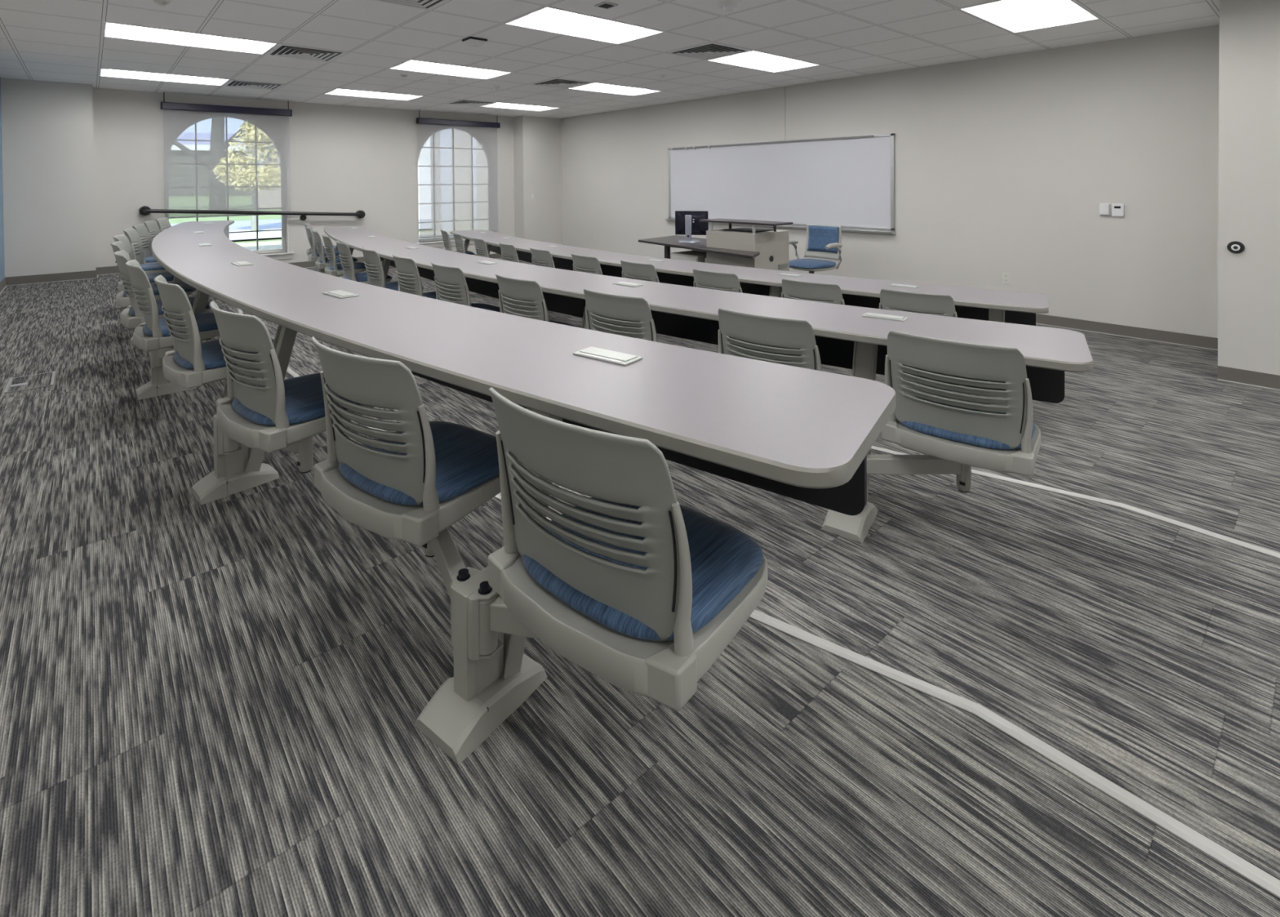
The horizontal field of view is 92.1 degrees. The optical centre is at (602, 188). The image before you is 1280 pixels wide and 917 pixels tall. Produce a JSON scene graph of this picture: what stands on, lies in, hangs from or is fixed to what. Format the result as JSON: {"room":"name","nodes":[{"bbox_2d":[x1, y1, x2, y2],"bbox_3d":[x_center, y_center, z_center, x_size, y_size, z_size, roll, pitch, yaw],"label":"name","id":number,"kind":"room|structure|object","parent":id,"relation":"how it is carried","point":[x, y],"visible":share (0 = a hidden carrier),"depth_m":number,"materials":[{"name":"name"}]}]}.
{"room":"classroom","nodes":[
{"label":"classroom","id":0,"kind":"room"},
{"bbox_2d":[0,77,4,282],"bbox_3d":[-2.963,-0.045,2.356,0.001,2.440,12.510,-1,1,-40],"label":"wall","id":1,"kind":"structure","parent":0,"point":[2,222],"depth_m":7.04,"materials":[{"name":"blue paint"}]},
{"bbox_2d":[0,77,95,277],"bbox_3d":[-6.766,-0.079,7.552,0.819,2.440,0.341,-1,1,-40],"label":"wall","id":2,"kind":"structure","parent":0,"point":[47,126],"depth_m":7.41,"materials":[{"name":"grey paint"}]},
{"bbox_2d":[5,267,97,285],"bbox_3d":[-6.742,1.071,7.565,0.839,0.100,0.361,-1,1,-40],"label":"baseboard","id":3,"kind":"structure","parent":2,"relation":"attached to","point":[50,277],"depth_m":7.42,"materials":[{"name":"beige rubber"}]},
{"bbox_2d":[92,87,514,267],"bbox_3d":[-4.155,0.007,9.988,6.307,2.720,0.326,-1,1,-40],"label":"wall","id":4,"kind":"structure","parent":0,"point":[344,158],"depth_m":9.65,"materials":[{"name":"grey paint"}]},
{"bbox_2d":[160,92,292,218],"bbox_3d":[-5.351,-0.467,8.861,1.618,1.721,0.088,-1,1,-40],"label":"roller shade","id":5,"kind":"object","parent":4,"relation":"attached to","point":[217,157],"visible":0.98,"depth_m":8.83,"materials":[{"name":"white fabric"}]},
{"bbox_2d":[164,182,294,259],"bbox_3d":[-5.426,-0.020,8.980,1.640,2.182,0.245,-1,1,-40],"label":"window","id":6,"kind":"structure","parent":4,"relation":"attached to","point":[283,255],"depth_m":9.38,"materials":[{"name":"clear glass"}]},
{"bbox_2d":[97,253,508,275],"bbox_3d":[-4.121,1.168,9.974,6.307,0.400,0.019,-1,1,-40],"label":"baseboard","id":7,"kind":"structure","parent":4,"relation":"attached to","point":[109,269],"depth_m":9.52,"materials":[{"name":"beige rubber"}]},
{"bbox_2d":[416,155,474,247],"bbox_3d":[-2.658,-0.075,11.289,1.650,2.187,0.245,-1,1,-40],"label":"window","id":8,"kind":"structure","parent":4,"relation":"attached to","point":[431,243],"depth_m":10.92,"materials":[{"name":"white glass"}]},
{"bbox_2d":[416,110,500,238],"bbox_3d":[-2.571,-0.266,11.181,1.616,2.231,0.088,-1,1,-40],"label":"roller shade","id":9,"kind":"object","parent":4,"relation":"attached to","point":[458,162],"visible":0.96,"depth_m":11.16,"materials":[{"name":"white fabric"}]},
{"bbox_2d":[513,115,562,244],"bbox_3d":[-1.263,-0.045,12.143,0.898,2.720,0.341,-1,1,-40],"label":"wall","id":10,"kind":"structure","parent":0,"point":[537,140],"depth_m":11.96,"materials":[{"name":"grey paint"}]},
{"bbox_2d":[0,0,1219,118],"bbox_3d":[-0.003,-1.325,5.041,8.024,0.001,12.851,-1,1,-40],"label":"ceiling","id":11,"kind":"structure","parent":0,"point":[62,41],"depth_m":5.59,"materials":[{"name":"tile"}]},
{"bbox_2d":[98,67,230,85],"bbox_3d":[-5.124,-1.372,7.228,1.219,0.134,0.610,-1,1,-40],"label":"ceiling light","id":12,"kind":"object","parent":11,"relation":"attached to","point":[102,72],"visible":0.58,"depth_m":7.33,"materials":[{"name":"white plastic"}]},
{"bbox_2d":[102,21,278,54],"bbox_3d":[-3.562,-1.361,5.356,1.219,0.134,0.610,-1,1,-40],"label":"ceiling light","id":13,"kind":"object","parent":11,"relation":"attached to","point":[115,30],"visible":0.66,"depth_m":5.43,"materials":[{"name":"white plastic"}]},
{"bbox_2d":[222,79,285,90],"bbox_3d":[-4.421,-1.316,7.815,0.602,0.011,0.602,-1,1,-40],"label":"ceiling vent","id":14,"kind":"object","parent":11,"relation":"in","point":[233,83],"visible":1,"depth_m":7.79,"materials":[{"name":"white metal"}]},
{"bbox_2d":[264,43,348,62],"bbox_3d":[-2.859,-1.306,5.942,0.602,0.011,0.602,-1,1,-40],"label":"ceiling vent","id":15,"kind":"object","parent":11,"relation":"in","point":[286,51],"visible":1,"depth_m":5.92,"materials":[{"name":"white metal"}]},
{"bbox_2d":[324,88,423,100],"bbox_3d":[-3.252,-1.408,8.790,1.219,0.134,0.610,-1,1,-40],"label":"ceiling light","id":16,"kind":"object","parent":11,"relation":"attached to","point":[337,91],"visible":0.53,"depth_m":8.93,"materials":[{"name":"white plastic"}]},
{"bbox_2d":[371,0,450,10],"bbox_3d":[-1.297,-1.295,4.070,0.602,0.011,0.602,-1,1,-40],"label":"ceiling vent","id":17,"kind":"object","parent":11,"relation":"in","point":[427,5],"visible":1,"depth_m":4.30,"materials":[{"name":"white metal"}]},
{"bbox_2d":[388,59,512,79],"bbox_3d":[-1.689,-1.397,6.918,1.219,0.134,0.610,-1,1,-40],"label":"ceiling light","id":18,"kind":"object","parent":11,"relation":"attached to","point":[413,65],"visible":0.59,"depth_m":7.04,"materials":[{"name":"white plastic"}]},
{"bbox_2d":[445,99,497,106],"bbox_3d":[-2.081,-1.361,9.767,0.602,0.011,0.602,-1,1,-40],"label":"ceiling vent","id":19,"kind":"object","parent":11,"relation":"in","point":[461,102],"visible":1,"depth_m":9.74,"materials":[{"name":"grey metal"}]},
{"bbox_2d":[462,36,487,47],"bbox_3d":[-1.124,-1.290,5.429,0.170,0.060,0.150,-1,1,-40],"label":"sensor","id":20,"kind":"object","parent":11,"relation":"attached to","point":[469,41],"visible":1,"depth_m":5.39,"materials":[{"name":"white plastic"}]},
{"bbox_2d":[480,102,559,111],"bbox_3d":[-1.379,-1.444,10.352,1.219,0.134,0.610,-1,1,-40],"label":"ceiling light","id":21,"kind":"object","parent":11,"relation":"attached to","point":[503,105],"visible":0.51,"depth_m":10.54,"materials":[{"name":"white plastic"}]},
{"bbox_2d":[528,77,595,88],"bbox_3d":[-0.519,-1.350,7.895,0.602,0.011,0.602,-1,1,-40],"label":"ceiling vent","id":22,"kind":"object","parent":11,"relation":"in","point":[553,82],"visible":1,"depth_m":7.87,"materials":[{"name":"grey metal"}]},
{"bbox_2d":[502,6,665,44],"bbox_3d":[-0.127,-1.387,5.045,1.219,0.134,0.610,-1,1,-40],"label":"ceiling light","id":23,"kind":"object","parent":11,"relation":"attached to","point":[546,19],"visible":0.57,"depth_m":5.13,"materials":[{"name":"white plastic"}]},
{"bbox_2d":[567,82,662,96],"bbox_3d":[0.183,-1.433,8.479,1.219,0.134,0.610,-1,1,-40],"label":"ceiling light","id":24,"kind":"object","parent":11,"relation":"attached to","point":[597,87],"visible":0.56,"depth_m":8.65,"materials":[{"name":"white plastic"}]},
{"bbox_2d":[665,41,752,60],"bbox_3d":[1.044,-1.340,6.022,0.602,0.011,0.602,-1,1,-40],"label":"ceiling vent","id":25,"kind":"object","parent":11,"relation":"in","point":[709,51],"visible":1,"depth_m":6.00,"materials":[{"name":"white metal"}]},
{"bbox_2d":[707,50,821,72],"bbox_3d":[1.745,-1.423,6.607,1.219,0.134,0.610,-1,1,-40],"label":"ceiling light","id":26,"kind":"object","parent":11,"relation":"attached to","point":[754,60],"visible":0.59,"depth_m":6.76,"materials":[{"name":"white plastic"}]},
{"bbox_2d":[957,0,1102,33],"bbox_3d":[3.307,-1.412,4.735,1.219,0.134,0.610,-1,1,-40],"label":"ceiling light","id":27,"kind":"object","parent":11,"relation":"attached to","point":[1014,16],"visible":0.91,"depth_m":4.89,"materials":[{"name":"white plastic"}]},
{"bbox_2d":[0,257,1279,916],"bbox_3d":[0.019,1.245,5.074,8.024,0.300,12.851,-1,1,-40],"label":"floor","id":28,"kind":"structure","parent":0,"point":[212,708],"depth_m":1.45,"materials":[{"name":"carpet"}]},
{"bbox_2d":[4,371,55,393],"bbox_3d":[-3.377,1.139,3.639,0.206,0.007,0.335,-1,1,-40],"label":"box","id":29,"kind":"object","parent":28,"relation":"on","point":[42,380],"visible":1,"depth_m":3.62,"materials":[{"name":"carpet"}]},
{"bbox_2d":[130,220,896,764],"bbox_3d":[-2.382,0.764,4.061,1.191,0.728,8.313,-1,1,-40],"label":"table","id":30,"kind":"object","parent":28,"relation":"on","point":[806,435],"visible":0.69,"depth_m":1.40,"materials":[{"name":"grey laminate"}]},
{"bbox_2d":[132,223,158,263],"bbox_3d":[-4.393,0.662,6.132,0.498,0.614,0.680,-1,1,-27],"label":"chair","id":31,"kind":"object","parent":30,"relation":"attached to","point":[142,230],"visible":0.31,"depth_m":6.25,"materials":[{"name":"grey plastic"}]},
{"bbox_2d":[123,228,168,273],"bbox_3d":[-4.071,0.666,5.634,0.494,0.614,0.473,-1,1,-29],"label":"chair","id":32,"kind":"object","parent":30,"relation":"attached to","point":[132,235],"visible":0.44,"depth_m":5.63,"materials":[{"name":"grey plastic"}]},
{"bbox_2d":[140,262,164,271],"bbox_3d":[-4.040,0.706,5.648,0.422,0.038,0.424,-1,1,-29],"label":"seat cushion","id":33,"kind":"object","parent":32,"relation":"on","point":[149,266],"depth_m":5.48,"materials":[{"name":"blue fabric"}]},
{"bbox_2d":[112,234,184,291],"bbox_3d":[-3.574,0.671,4.883,0.495,0.614,0.601,-1,1,-32],"label":"chair","id":34,"kind":"object","parent":30,"relation":"attached to","point":[168,276],"visible":0.23,"depth_m":4.94,"materials":[{"name":"grey plastic"}]},
{"bbox_2d":[146,271,173,282],"bbox_3d":[-3.581,0.711,4.958,0.422,0.038,0.424,-1,1,-32],"label":"seat cushion","id":35,"kind":"object","parent":34,"relation":"on","point":[168,276],"depth_m":4.93,"materials":[{"name":"blue fabric"}]},
{"bbox_2d":[143,220,159,241],"bbox_3d":[-4.784,0.656,6.838,0.488,0.614,0.464,-1,1,-25],"label":"chair","id":36,"kind":"object","parent":30,"relation":"attached to","point":[152,226],"visible":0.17,"depth_m":6.86,"materials":[{"name":"grey plastic"}]},
{"bbox_2d":[110,240,195,307],"bbox_3d":[-3.210,0.674,4.418,0.495,0.614,0.552,-1,1,-35],"label":"chair","id":37,"kind":"object","parent":30,"relation":"attached to","point":[122,300],"visible":0.2,"depth_m":4.26,"materials":[{"name":"grey plastic"}]},
{"bbox_2d":[123,282,195,296],"bbox_3d":[-3.158,0.714,4.402,0.422,0.038,0.424,-1,1,-35],"label":"seat cushion","id":38,"kind":"object","parent":37,"relation":"on","point":[188,289],"depth_m":4.38,"materials":[{"name":"blue fabric"}]},
{"bbox_2d":[113,249,210,328],"bbox_3d":[-2.634,0.678,3.714,0.496,0.614,0.603,-1,1,-38],"label":"chair","id":39,"kind":"object","parent":30,"relation":"attached to","point":[131,317],"visible":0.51,"depth_m":3.56,"materials":[{"name":"grey plastic"}]},
{"bbox_2d":[128,297,210,315],"bbox_3d":[-2.649,0.718,3.789,0.422,0.038,0.424,-1,1,-38],"label":"seat cushion","id":40,"kind":"object","parent":39,"relation":"on","point":[132,311],"depth_m":3.67,"materials":[{"name":"blue fabric"}]},
{"bbox_2d":[125,259,220,366],"bbox_3d":[-2.247,0.680,3.304,0.494,0.614,0.501,-1,1,-40],"label":"chair","id":41,"kind":"object","parent":30,"relation":"attached to","point":[152,335],"visible":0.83,"depth_m":3.08,"materials":[{"name":"grey plastic"}]},
{"bbox_2d":[142,311,217,336],"bbox_3d":[-2.210,0.720,3.312,0.422,0.038,0.424,-1,1,-40],"label":"seat cushion","id":42,"kind":"object","parent":41,"relation":"on","point":[206,323],"depth_m":3.18,"materials":[{"name":"blue fabric"}]},
{"bbox_2d":[153,275,273,397],"bbox_3d":[-1.612,0.683,2.659,0.496,0.614,0.676,-1,1,-44],"label":"chair","id":43,"kind":"object","parent":30,"relation":"attached to","point":[192,363],"visible":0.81,"depth_m":2.52,"materials":[{"name":"grey plastic"}]},
{"bbox_2d":[173,339,273,369],"bbox_3d":[-1.660,0.722,2.759,0.422,0.038,0.424,-1,1,-44],"label":"seat cushion","id":44,"kind":"object","parent":43,"relation":"on","point":[212,355],"depth_m":2.58,"materials":[{"name":"blue fabric"}]},
{"bbox_2d":[209,300,373,473],"bbox_3d":[-1.131,0.684,2.199,0.647,0.614,0.496,0,1,41],"label":"chair","id":45,"kind":"object","parent":30,"relation":"attached to","point":[277,414],"visible":0.86,"depth_m":1.95,"materials":[{"name":"grey plastic"}]},
{"bbox_2d":[231,373,361,426],"bbox_3d":[-1.040,0.725,2.166,0.424,0.038,0.422,0,1,41],"label":"seat cushion","id":46,"kind":"object","parent":45,"relation":"on","point":[304,394],"depth_m":2.02,"materials":[{"name":"blue fabric"}]},
{"bbox_2d":[311,336,517,598],"bbox_3d":[-0.441,0.686,1.620,0.571,0.614,0.495,0,1,37],"label":"chair","id":47,"kind":"object","parent":30,"relation":"attached to","point":[411,483],"visible":0.94,"depth_m":1.47,"materials":[{"name":"grey plastic"}]},
{"bbox_2d":[338,421,517,506],"bbox_3d":[-0.462,0.726,1.679,0.424,0.038,0.422,0,1,37],"label":"seat cushion","id":48,"kind":"object","parent":47,"relation":"on","point":[467,461],"depth_m":1.56,"materials":[{"name":"blue fabric"}]},
{"bbox_2d":[479,386,768,711],"bbox_3d":[0.021,0.687,1.257,0.567,0.614,0.495,0,1,41],"label":"chair","id":49,"kind":"object","parent":30,"relation":"attached to","point":[643,590],"visible":0.99,"depth_m":1.04,"materials":[{"name":"grey plastic"}]},
{"bbox_2d":[521,497,763,640],"bbox_3d":[0.081,0.727,1.250,0.424,0.038,0.422,0,1,41],"label":"seat cushion","id":50,"kind":"object","parent":49,"relation":"on","point":[726,563],"depth_m":1.12,"materials":[{"name":"blue fabric"}]},
{"bbox_2d":[671,249,706,262],"bbox_3d":[1.101,1.048,7.219,0.425,0.600,0.420,-1,1,-40],"label":"base cabinet","id":51,"kind":"object","parent":28,"relation":"on","point":[690,255],"visible":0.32,"depth_m":7.08,"materials":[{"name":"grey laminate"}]},
{"bbox_2d":[638,235,759,258],"bbox_3d":[1.243,0.997,7.172,0.794,0.719,2.275,-1,1,-30],"label":"desk","id":52,"kind":"object","parent":28,"relation":"on","point":[668,242],"visible":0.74,"depth_m":7.11,"materials":[{"name":"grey laminate"}]},
{"bbox_2d":[675,210,708,242],"bbox_3d":[1.089,0.450,7.452,0.339,0.369,0.280,-1,1,-19],"label":"computer monitor","id":53,"kind":"object","parent":52,"relation":"on","point":[687,223],"visible":0.96,"depth_m":7.41,"materials":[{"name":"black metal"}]},
{"bbox_2d":[319,226,1093,542],"bbox_3d":[-1.184,0.891,5.069,1.222,0.728,8.286,-1,1,-40],"label":"table","id":54,"kind":"object","parent":28,"relation":"on","point":[855,338],"visible":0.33,"depth_m":2.82,"materials":[{"name":"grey laminate"}]},
{"bbox_2d":[305,226,339,272],"bbox_3d":[-3.514,0.783,7.856,0.488,0.614,0.464,-1,1,-24],"label":"chair","id":55,"kind":"object","parent":54,"relation":"attached to","point":[314,256],"visible":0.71,"depth_m":7.65,"materials":[{"name":"grey plastic"}]},
{"bbox_2d":[311,250,339,257],"bbox_3d":[-3.483,0.823,7.870,0.422,0.038,0.424,-1,1,-24],"label":"seat cushion","id":56,"kind":"object","parent":55,"relation":"on","point":[315,254],"depth_m":7.69,"materials":[{"name":"blue fabric"}]},
{"bbox_2d":[312,230,358,276],"bbox_3d":[-3.104,0.788,7.172,0.496,0.614,0.604,-1,1,-27],"label":"chair","id":57,"kind":"object","parent":54,"relation":"attached to","point":[323,261],"visible":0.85,"depth_m":7.02,"materials":[{"name":"grey plastic"}]},
{"bbox_2d":[319,256,358,262],"bbox_3d":[-3.104,0.827,7.249,0.422,0.038,0.424,-1,1,-27],"label":"seat cushion","id":58,"kind":"object","parent":57,"relation":"on","point":[322,260],"depth_m":7.07,"materials":[{"name":"blue fabric"}]},
{"bbox_2d":[321,234,367,275],"bbox_3d":[-2.777,0.791,6.677,0.488,0.614,0.554,-1,1,-29],"label":"chair","id":59,"kind":"object","parent":54,"relation":"attached to","point":[334,268],"visible":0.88,"depth_m":6.44,"materials":[{"name":"grey plastic"}]},
{"bbox_2d":[328,262,366,270],"bbox_3d":[-2.725,0.832,6.655,0.422,0.038,0.424,-1,1,-29],"label":"seat cushion","id":60,"kind":"object","parent":59,"relation":"on","point":[357,265],"depth_m":6.51,"materials":[{"name":"blue fabric"}]},
{"bbox_2d":[335,240,392,284],"bbox_3d":[-2.241,0.798,5.829,0.495,0.614,0.595,-1,1,-33],"label":"chair","id":61,"kind":"object","parent":54,"relation":"attached to","point":[344,252],"visible":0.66,"depth_m":5.69,"materials":[{"name":"grey plastic"}]},
{"bbox_2d":[342,272,392,281],"bbox_3d":[-2.247,0.837,5.902,0.422,0.038,0.424,-1,1,-33],"label":"seat cushion","id":62,"kind":"object","parent":61,"relation":"on","point":[359,277],"depth_m":5.76,"materials":[{"name":"blue fabric"}]},
{"bbox_2d":[360,246,423,290],"bbox_3d":[-1.846,0.800,5.349,0.488,0.614,0.624,-1,1,-36],"label":"chair","id":63,"kind":"object","parent":54,"relation":"attached to","point":[371,257],"visible":0.52,"depth_m":5.09,"materials":[{"name":"grey plastic"}]},
{"bbox_2d":[385,281,423,290],"bbox_3d":[-1.773,0.841,5.304,0.422,0.038,0.424,-1,1,-36],"label":"seat cushion","id":64,"kind":"object","parent":63,"relation":"on","point":[393,285],"depth_m":5.27,"materials":[{"name":"blue fabric"}]},
{"bbox_2d":[391,253,462,302],"bbox_3d":[-1.316,0.804,4.707,0.488,0.614,0.561,-1,1,-38],"label":"chair","id":65,"kind":"object","parent":54,"relation":"attached to","point":[404,265],"visible":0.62,"depth_m":4.54,"materials":[{"name":"grey plastic"}]},
{"bbox_2d":[422,291,460,298],"bbox_3d":[-1.320,0.844,4.766,0.422,0.038,0.424,-1,1,-38],"label":"seat cushion","id":66,"kind":"object","parent":65,"relation":"on","point":[432,294],"depth_m":4.82,"materials":[{"name":"blue fabric"}]},
{"bbox_2d":[431,262,506,313],"bbox_3d":[-0.933,0.806,4.286,0.496,0.614,0.560,-1,1,-42],"label":"chair","id":67,"kind":"object","parent":54,"relation":"attached to","point":[452,276],"visible":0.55,"depth_m":4.06,"materials":[{"name":"grey plastic"}]},
{"bbox_2d":[471,302,506,313],"bbox_3d":[-0.881,0.846,4.277,0.422,0.038,0.424,-1,1,-42],"label":"seat cushion","id":68,"kind":"object","parent":67,"relation":"on","point":[486,306],"depth_m":4.34,"materials":[{"name":"blue fabric"}]},
{"bbox_2d":[495,274,581,328],"bbox_3d":[-0.312,0.809,3.641,0.488,0.614,0.601,-1,1,-44],"label":"chair","id":69,"kind":"object","parent":54,"relation":"attached to","point":[528,291],"visible":0.48,"depth_m":3.49,"materials":[{"name":"grey plastic"}]},
{"bbox_2d":[548,320,581,328],"bbox_3d":[-0.335,0.849,3.713,0.422,0.038,0.424,-1,1,-44],"label":"seat cushion","id":70,"kind":"object","parent":69,"relation":"on","point":[555,322],"depth_m":3.82,"materials":[{"name":"blue fabric"}]},
{"bbox_2d":[583,288,657,342],"bbox_3d":[0.134,0.811,3.222,0.602,0.614,0.488,0,1,42],"label":"chair","id":71,"kind":"object","parent":54,"relation":"attached to","point":[619,307],"visible":0.44,"depth_m":2.97,"materials":[{"name":"grey plastic"}]},
{"bbox_2d":[718,307,822,370],"bbox_3d":[0.818,0.812,2.648,0.561,0.614,0.488,0,1,40],"label":"chair","id":72,"kind":"object","parent":54,"relation":"attached to","point":[774,331],"visible":0.37,"depth_m":2.48,"materials":[{"name":"grey plastic"}]},
{"bbox_2d":[866,329,1040,493],"bbox_3d":[1.288,0.813,2.294,0.571,0.614,0.497,0,1,41],"label":"chair","id":73,"kind":"object","parent":54,"relation":"attached to","point":[956,436],"visible":0.89,"depth_m":2.10,"materials":[{"name":"grey plastic"}]},
{"bbox_2d":[896,396,1035,449],"bbox_3d":[1.345,0.853,2.288,0.424,0.038,0.422,0,1,41],"label":"seat cushion","id":74,"kind":"object","parent":73,"relation":"on","point":[953,434],"depth_m":2.13,"materials":[{"name":"blue fabric"}]},
{"bbox_2d":[699,217,793,271],"bbox_3d":[1.637,0.852,6.759,0.646,1.016,0.990,-1,1,-40],"label":"lectern","id":75,"kind":"object","parent":28,"relation":"on","point":[772,245],"depth_m":6.59,"materials":[{"name":"grey laminate"}]},
{"bbox_2d":[699,217,793,226],"bbox_3d":[1.542,0.356,6.678,0.340,0.022,0.990,-1,1,-40],"label":"shelf","id":76,"kind":"object","parent":75,"relation":"attached to","point":[716,220],"depth_m":6.55,"materials":[{"name":"brown laminate"}]},
{"bbox_2d":[449,229,1048,405],"bbox_3d":[0.040,1.014,6.392,1.274,0.728,7.648,-1,1,-40],"label":"table","id":77,"kind":"object","parent":28,"relation":"on","point":[971,303],"visible":0.36,"depth_m":4.64,"materials":[{"name":"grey laminate"}]},
{"bbox_2d":[472,237,488,257],"bbox_3d":[-1.421,0.915,7.869,0.488,0.614,0.654,-1,1,-29],"label":"chair","id":78,"kind":"object","parent":77,"relation":"attached to","point":[480,244],"visible":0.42,"depth_m":7.58,"materials":[{"name":"grey plastic"}]},
{"bbox_2d":[498,242,519,262],"bbox_3d":[-0.897,0.921,7.058,0.488,0.614,0.580,-1,1,-32],"label":"chair","id":79,"kind":"object","parent":77,"relation":"attached to","point":[506,249],"visible":0.38,"depth_m":6.90,"materials":[{"name":"grey plastic"}]},
{"bbox_2d":[529,247,555,267],"bbox_3d":[-0.532,0.924,6.578,0.497,0.614,0.601,-1,1,-35],"label":"chair","id":80,"kind":"object","parent":77,"relation":"attached to","point":[544,255],"visible":0.27,"depth_m":6.33,"materials":[{"name":"grey plastic"}]},
{"bbox_2d":[571,253,602,275],"bbox_3d":[0.016,0.927,5.905,0.488,0.614,0.591,-1,1,-38],"label":"chair","id":81,"kind":"object","parent":77,"relation":"attached to","point":[589,263],"visible":0.28,"depth_m":5.76,"materials":[{"name":"grey plastic"}]},
{"bbox_2d":[613,260,659,324],"bbox_3d":[0.415,0.930,5.474,0.496,0.614,0.560,-1,1,-41],"label":"chair","id":82,"kind":"object","parent":77,"relation":"attached to","point":[642,270],"visible":0.2,"depth_m":5.25,"materials":[{"name":"grey plastic"}]},
{"bbox_2d":[693,268,742,293],"bbox_3d":[1.052,0.932,4.829,0.488,0.614,0.611,-1,1,-45],"label":"chair","id":83,"kind":"object","parent":77,"relation":"attached to","point":[729,282],"visible":0.16,"depth_m":4.69,"materials":[{"name":"grey plastic"}]},
{"bbox_2d":[766,278,844,359],"bbox_3d":[1.508,0.934,4.420,0.600,0.614,0.497,0,1,41],"label":"chair","id":84,"kind":"object","parent":77,"relation":"attached to","point":[815,291],"visible":0.23,"depth_m":4.19,"materials":[{"name":"grey plastic"}]},
{"bbox_2d":[879,288,984,396],"bbox_3d":[2.127,0.935,3.907,0.630,0.614,0.488,0,1,40],"label":"chair","id":85,"kind":"object","parent":77,"relation":"attached to","point":[920,303],"visible":0.12,"depth_m":3.77,"materials":[{"name":"grey plastic"}]},
{"bbox_2d":[237,308,1279,897],"bbox_3d":[-1.478,1.135,3.849,0.883,0.037,12.866,-1,1,-37],"label":"floor stripe","id":86,"kind":"structure","parent":28,"relation":"on","point":[1236,863],"depth_m":1.23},
{"bbox_2d":[788,223,842,273],"bbox_3d":[2.409,0.886,7.088,0.612,0.925,0.631,-1,1,-38],"label":"armchair","id":87,"kind":"object","parent":28,"relation":"on","point":[823,241],"visible":0.79,"depth_m":7.15,"materials":[{"name":"blue fabric"}]},
{"bbox_2d":[789,258,835,269],"bbox_3d":[2.410,0.857,7.086,0.470,0.065,0.470,-1,1,-38],"label":"seat cushion","id":88,"kind":"object","parent":87,"relation":"on","point":[799,264],"depth_m":6.95,"materials":[{"name":"blue fabric"}]},
{"bbox_2d":[807,225,839,253],"bbox_3d":[2.597,0.586,7.229,0.075,0.303,0.398,-1,1,-38],"label":"cushion","id":89,"kind":"object","parent":87,"relation":"on","point":[819,237],"depth_m":7.25,"materials":[{"name":"blue fabric"}]},
{"bbox_2d":[377,271,1279,558],"bbox_3d":[-0.227,1.261,4.899,0.893,0.037,12.871,-1,1,-37],"label":"trim","id":90,"kind":"structure","parent":28,"relation":"attached to","point":[1181,524],"depth_m":2.44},
{"bbox_2d":[560,24,1219,337],"bbox_3d":[2.205,-0.030,8.689,0.001,2.720,9.407,-1,1,-40],"label":"wall","id":91,"kind":"structure","parent":0,"point":[1007,163],"depth_m":6.27,"materials":[{"name":"grey paint"}]},
{"bbox_2d":[664,133,895,234],"bbox_3d":[2.222,-0.067,8.600,0.085,1.185,3.685,-1,1,-40],"label":"whiteboard","id":92,"kind":"object","parent":91,"relation":"attached to","point":[848,182],"visible":0.97,"depth_m":8.22,"materials":[{"name":"metal"}]},
{"bbox_2d":[664,217,895,234],"bbox_3d":[2.227,0.506,8.607,0.084,0.040,3.685,-1,1,-40],"label":"marker tray","id":93,"kind":"object","parent":92,"relation":"on","point":[796,225],"depth_m":7.61,"materials":[{"name":"metal"}]},
{"bbox_2d":[1035,313,1217,350],"bbox_3d":[2.208,1.280,8.699,0.019,0.100,9.407,-1,1,-40],"label":"baseboard","id":94,"kind":"structure","parent":91,"relation":"attached to","point":[1188,340],"depth_m":5.59,"materials":[{"name":"beige rubber"}]},
{"bbox_2d":[1217,0,1279,375],"bbox_3d":[5.807,0.005,3.548,1.054,2.720,3.103,-1,1,-40],"label":"wall","id":95,"kind":"structure","parent":0,"point":[1249,280],"depth_m":4.28,"materials":[{"name":"grey paint"}]},
{"bbox_2d":[1226,240,1244,253],"bbox_3d":[4.459,0.411,4.332,0.024,0.088,0.088,-1,1,-40],"label":"bumper cover","id":96,"kind":"object","parent":95,"relation":"attached to","point":[1234,246],"visible":1,"depth_m":4.33,"materials":[{"name":"black rubber"}]},
{"bbox_2d":[1217,365,1279,390],"bbox_3d":[5.406,1.323,3.221,0.019,0.100,3.103,-1,1,-40],"label":"baseboard","id":97,"kind":"structure","parent":95,"relation":"attached to","point":[1262,380],"depth_m":4.29,"materials":[{"name":"beige rubber"}]},
{"label":"outside","id":98,"kind":"structure","parent":0,"visible":0},
{"bbox_2d":[168,214,419,243],"bbox_3d":[-41.636,0.476,50.085,120.000,1.100,109.249,-1,1,-40],"label":"lawn","id":99,"kind":"structure","parent":98,"point":[176,220],"depth_m":20.71,"materials":[{"name":"green plant"}]},
{"bbox_2d":[236,231,453,250],"bbox_3d":[-0.624,1.016,16.550,100.000,0.031,2.700,-1,1,-40],"label":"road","id":100,"kind":"structure","parent":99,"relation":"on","point":[271,244],"depth_m":12.21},
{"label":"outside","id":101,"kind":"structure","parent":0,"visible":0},
{"bbox_2d":[170,218,419,231],"bbox_3d":[-5.173,0.934,22.001,100.000,0.044,3.900,-1,1,-40],"label":"road","id":102,"kind":"structure","parent":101,"point":[263,224],"depth_m":17.72,"materials":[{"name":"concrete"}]},
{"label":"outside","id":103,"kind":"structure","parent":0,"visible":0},
{"bbox_2d":[229,221,419,239],"bbox_3d":[-2.995,0.978,19.390,100.000,0.031,2.700,-1,1,-40],"label":"sidewalk","id":104,"kind":"structure","parent":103,"point":[264,234],"depth_m":14.64,"materials":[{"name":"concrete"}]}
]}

